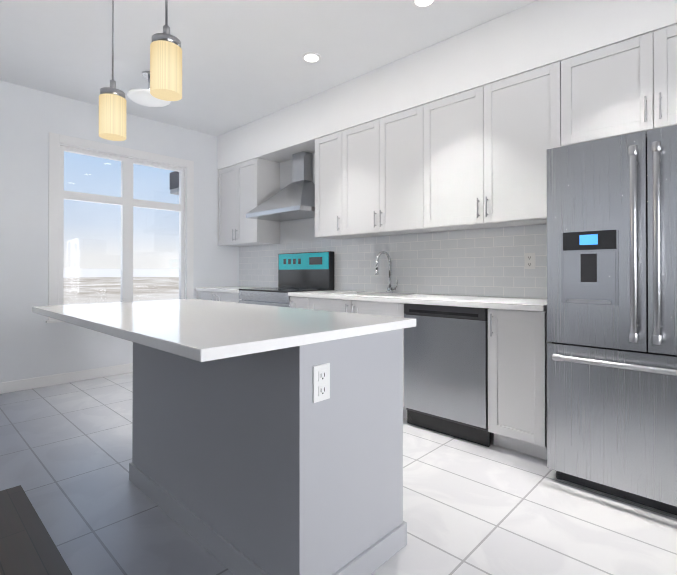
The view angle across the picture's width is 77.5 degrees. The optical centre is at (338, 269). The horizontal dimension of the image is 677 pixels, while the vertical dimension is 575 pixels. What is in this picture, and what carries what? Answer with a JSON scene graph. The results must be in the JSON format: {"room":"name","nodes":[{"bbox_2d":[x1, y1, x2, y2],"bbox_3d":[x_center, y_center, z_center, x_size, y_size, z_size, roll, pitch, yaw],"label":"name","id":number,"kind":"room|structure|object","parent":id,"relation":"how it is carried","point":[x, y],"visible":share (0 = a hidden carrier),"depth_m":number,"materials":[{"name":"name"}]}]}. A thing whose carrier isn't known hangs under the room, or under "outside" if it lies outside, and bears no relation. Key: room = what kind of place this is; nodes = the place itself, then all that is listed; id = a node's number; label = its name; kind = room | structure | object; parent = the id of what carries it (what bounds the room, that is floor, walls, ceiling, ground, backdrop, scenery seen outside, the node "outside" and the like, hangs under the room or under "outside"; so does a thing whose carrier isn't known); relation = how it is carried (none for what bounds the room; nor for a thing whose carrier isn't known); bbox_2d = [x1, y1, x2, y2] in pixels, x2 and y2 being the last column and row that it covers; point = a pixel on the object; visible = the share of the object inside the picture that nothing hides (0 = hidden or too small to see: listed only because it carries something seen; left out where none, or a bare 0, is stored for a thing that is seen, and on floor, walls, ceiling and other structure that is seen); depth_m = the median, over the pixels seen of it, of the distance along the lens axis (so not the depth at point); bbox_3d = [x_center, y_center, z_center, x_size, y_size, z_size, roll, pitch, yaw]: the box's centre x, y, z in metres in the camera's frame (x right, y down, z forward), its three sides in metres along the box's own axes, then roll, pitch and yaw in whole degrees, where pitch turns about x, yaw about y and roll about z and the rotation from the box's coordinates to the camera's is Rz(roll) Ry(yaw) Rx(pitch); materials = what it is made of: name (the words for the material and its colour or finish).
{"room":"kitchen","nodes":[
{"label":"kitchen","id":0,"kind":"room"},
{"bbox_2d":[0,485,71,574],"bbox_3d":[-0.783,1.087,-1.483,6.280,0.004,4.100,0,0,44],"label":"floor","id":1,"kind":"structure","parent":0,"point":[28,546],"depth_m":1.71,"materials":[{"name":"brown wood"}]},
{"bbox_2d":[0,80,238,382],"bbox_3d":[-3.764,-0.304,3.177,0.120,2.840,6.940,0,0,44],"label":"wall","id":2,"kind":"structure","parent":0,"point":[33,345],"depth_m":4.07,"materials":[{"name":"paint"}]},
{"bbox_2d":[0,363,132,393],"bbox_3d":[-3.878,1.065,2.953,0.014,0.100,6.170,0,0,44],"label":"baseboard","id":3,"kind":"structure","parent":2,"relation":"attached to","point":[30,383],"depth_m":4.15,"materials":[{"name":"white wood"}]},
{"bbox_2d":[46,132,193,322],"bbox_3d":[-2.322,-0.408,4.648,0.169,1.845,1.530,0,0,44],"label":"window","id":4,"kind":"structure","parent":2,"relation":"in","point":[125,201],"depth_m":4.61,"materials":[{"name":"white"}]},
{"bbox_2d":[218,158,279,246],"bbox_3d":[-1.124,-0.797,5.225,0.863,0.970,0.327,0,0,44],"label":"upper cabinet","id":5,"kind":"object","parent":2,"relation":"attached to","point":[242,187],"depth_m":5.01,"materials":[{"name":"white wood"}]},
{"bbox_2d":[170,171,178,194],"bbox_3d":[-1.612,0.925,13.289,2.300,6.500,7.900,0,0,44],"label":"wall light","id":6,"kind":"object","parent":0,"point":[174,183],"depth_m":10.06,"materials":[{"name":"grey metal"}]},
{"bbox_2d":[0,0,537,136],"bbox_3d":[-0.627,-1.791,0.267,8.690,0.100,7.060,0,0,44],"label":"ceiling","id":7,"kind":"structure","parent":0,"point":[243,63],"depth_m":3.23,"materials":[{"name":"paint"}]},
{"bbox_2d":[99,0,125,140],"bbox_3d":[-1.216,-1.221,2.273,0.132,1.014,0.132,0,0,44],"label":"pendant light","id":8,"kind":"object","parent":7,"relation":"hanging from","point":[112,113],"visible":1,"depth_m":2.22,"materials":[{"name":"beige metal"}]},
{"bbox_2d":[127,71,170,106],"bbox_3d":[-1.661,-1.593,3.705,0.354,0.254,0.354,0,0,44],"label":"flush ceiling light","id":9,"kind":"object","parent":7,"relation":"attached to","point":[144,97],"visible":0.79,"depth_m":3.65,"materials":[{"name":"white glass"}]},
{"bbox_2d":[150,0,181,100],"bbox_3d":[-0.765,-1.254,1.877,0.132,0.954,0.132,0,0,44],"label":"pendant light","id":10,"kind":"object","parent":7,"relation":"hanging from","point":[165,66],"visible":1,"depth_m":1.82,"materials":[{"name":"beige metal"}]},
{"bbox_2d":[301,52,321,62],"bbox_3d":[-0.219,-1.718,3.419,0.164,0.007,0.164,0,0,44],"label":"recessed light","id":11,"kind":"object","parent":7,"relation":"in","point":[310,57],"visible":1,"depth_m":3.41,"materials":[{"name":"white"}]},
{"bbox_2d":[411,0,436,7],"bbox_3d":[0.547,-1.723,2.693,0.164,0.007,0.164,0,0,44],"label":"recessed light","id":12,"kind":"object","parent":7,"relation":"in","point":[422,3],"visible":1,"depth_m":2.72,"materials":[{"name":"white"}]},
{"bbox_2d":[217,0,676,169],"bbox_3d":[0.748,-1.508,3.436,6.048,0.427,0.333,0,0,44],"label":"soffit","id":13,"kind":"object","parent":7,"relation":"attached to","point":[534,35],"depth_m":3.10,"materials":[{"name":"paint"}]},
{"bbox_2d":[0,372,676,574],"bbox_3d":[-0.627,1.149,0.249,8.690,0.100,7.060,0,0,44],"label":"floor","id":14,"kind":"structure","parent":0,"point":[470,508],"depth_m":1.96,"materials":[{"name":"white tile"}]},
{"bbox_2d":[196,291,240,302],"bbox_3d":[-1.195,0.691,5.083,0.945,0.872,0.617,0,0,44],"label":"base cabinet","id":15,"kind":"object","parent":14,"relation":"on","point":[203,295],"depth_m":4.83,"materials":[{"name":"white wood"}]},
{"bbox_2d":[195,286,546,311],"bbox_3d":[-0.083,0.322,4.005,4.043,0.226,0.642,0,0,44],"label":"countertop","id":16,"kind":"structure","parent":15,"relation":"on","point":[525,304],"depth_m":3.12,"materials":[{"name":"stone"}]},
{"bbox_2d":[309,298,406,419],"bbox_3d":[0.305,0.682,3.626,1.033,0.873,0.650,0,0,44],"label":"base cabinet","id":17,"kind":"object","parent":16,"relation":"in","point":[338,305],"depth_m":3.33,"materials":[{"name":"white"}]},
{"bbox_2d":[375,251,397,292],"bbox_3d":[0.430,0.019,3.751,0.117,0.378,0.230,0,0,44],"label":"faucet","id":18,"kind":"object","parent":16,"relation":"on","point":[390,289],"visible":1,"depth_m":3.80,"materials":[{"name":"silver metal"}]},
{"bbox_2d":[129,327,409,574],"bbox_3d":[-0.415,0.669,1.967,1.368,0.880,0.574,0,0,44],"label":"kitchen island","id":19,"kind":"object","parent":14,"relation":"on","point":[249,457],"depth_m":1.53,"materials":[{"name":"paint"}]},
{"bbox_2d":[32,299,415,362],"bbox_3d":[-0.678,0.213,1.995,1.850,0.032,0.936,0,0,44],"label":"island countertop","id":20,"kind":"structure","parent":19,"relation":"on","point":[194,330],"depth_m":1.53,"materials":[{"name":"white stone"}]},
{"bbox_2d":[313,363,329,402],"bbox_3d":[-0.054,0.366,1.367,0.010,0.116,0.072,0,0,44],"label":"outlet","id":21,"kind":"object","parent":19,"relation":"attached to","point":[321,382],"visible":1,"depth_m":1.36,"materials":[{"name":"white plastic"}]},
{"bbox_2d":[239,251,333,306],"bbox_3d":[-0.576,0.466,4.436,0.842,1.315,0.666,0,0,44],"label":"range","id":22,"kind":"object","parent":14,"relation":"on","point":[305,271],"visible":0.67,"depth_m":4.46,"materials":[{"name":"silver metal"}]},
{"bbox_2d":[289,296,359,313],"bbox_3d":[-0.128,0.685,4.063,0.316,0.872,0.617,0,0,44],"label":"base cabinet","id":23,"kind":"object","parent":14,"relation":"on","point":[338,305],"depth_m":3.62,"materials":[{"name":"white wood"}]},
{"bbox_2d":[381,315,406,419],"bbox_3d":[0.317,0.788,3.636,1.033,0.660,0.617,0,0,44],"label":"base cabinet","id":24,"kind":"object","parent":14,"relation":"on","point":[404,409],"depth_m":3.06,"materials":[{"name":"white wood"}]},
{"bbox_2d":[404,303,489,446],"bbox_3d":[0.894,0.679,3.042,0.614,0.872,0.586,0,0,44],"label":"dishwasher","id":25,"kind":"object","parent":14,"relation":"on","point":[446,370],"visible":0.85,"depth_m":2.81,"materials":[{"name":"silver metal"}]},
{"bbox_2d":[488,308,548,459],"bbox_3d":[1.264,0.677,2.732,0.339,0.872,0.617,0,0,44],"label":"base cabinet","id":26,"kind":"object","parent":14,"relation":"on","point":[517,380],"depth_m":2.51,"materials":[{"name":"white wood"}]},
{"bbox_2d":[547,125,676,514],"bbox_3d":[1.652,0.235,2.181,0.864,1.750,0.827,0,0,44],"label":"fridge","id":27,"kind":"object","parent":14,"relation":"on","point":[612,315],"visible":1,"depth_m":2.02,"materials":[{"name":"silver metal"}]},
{"bbox_2d":[243,153,545,298],"bbox_3d":[1.772,-0.306,2.765,8.690,2.840,0.120,0,0,44],"label":"wall","id":28,"kind":"structure","parent":0,"point":[297,231],"depth_m":4.86,"materials":[{"name":"paint"}]},
{"bbox_2d":[246,151,314,221],"bbox_3d":[-0.526,-0.931,4.537,0.911,0.711,0.497,0,0,44],"label":"range hood","id":29,"kind":"object","parent":28,"relation":"attached to","point":[294,199],"visible":0.81,"depth_m":4.52,"materials":[{"name":"silver metal"}]},
{"bbox_2d":[315,130,365,238],"bbox_3d":[0.033,-0.803,4.118,0.429,0.970,0.327,0,0,44],"label":"upper cabinet","id":30,"kind":"object","parent":28,"relation":"attached to","point":[330,150],"depth_m":4.01,"materials":[{"name":"white wood"}]},
{"bbox_2d":[346,103,433,236],"bbox_3d":[0.459,-0.806,3.710,0.989,0.970,0.327,0,0,44],"label":"upper cabinet","id":31,"kind":"object","parent":28,"relation":"attached to","point":[388,158],"depth_m":3.53,"materials":[{"name":"white wood"}]},
{"bbox_2d":[239,224,546,298],"bbox_3d":[0.131,-0.054,4.244,4.028,0.524,0.008,0,0,44],"label":"tile backsplash","id":32,"kind":"structure","parent":28,"relation":"attached to","point":[484,262],"depth_m":3.59,"materials":[{"name":"white tile"}]},
{"bbox_2d":[524,253,534,268],"bbox_3d":[1.377,-0.065,3.039,0.072,0.116,0.010,0,0,44],"label":"outlet","id":33,"kind":"object","parent":32,"relation":"attached to","point":[529,258],"visible":1,"depth_m":3.04,"materials":[{"name":"white plastic"}]},
{"bbox_2d":[430,62,557,231],"bbox_3d":[1.130,-0.809,3.068,1.107,0.970,0.327,0,0,44],"label":"upper cabinet","id":34,"kind":"object","parent":28,"relation":"attached to","point":[475,158],"depth_m":2.91,"materials":[{"name":"white wood"}]},
{"bbox_2d":[558,24,676,146],"bbox_3d":[1.827,-1.031,2.403,0.938,0.535,0.327,0,0,44],"label":"upper cabinet","id":35,"kind":"object","parent":28,"relation":"attached to","point":[629,86],"depth_m":2.40,"materials":[{"name":"white wood"}]},
{"label":"outside","id":36,"kind":"structure","parent":0,"visible":0},
{"bbox_2d":[63,277,178,304],"bbox_3d":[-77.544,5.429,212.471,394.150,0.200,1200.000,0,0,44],"label":"ground","id":37,"kind":"structure","parent":36,"point":[103,286],"depth_m":100.90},
{"bbox_2d":[63,269,178,276],"bbox_3d":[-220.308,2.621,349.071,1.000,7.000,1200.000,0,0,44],"label":"tree","id":38,"kind":"object","parent":37,"relation":"on","point":[139,272],"depth_m":372.07,"materials":[{"name":"white"}]}
]}

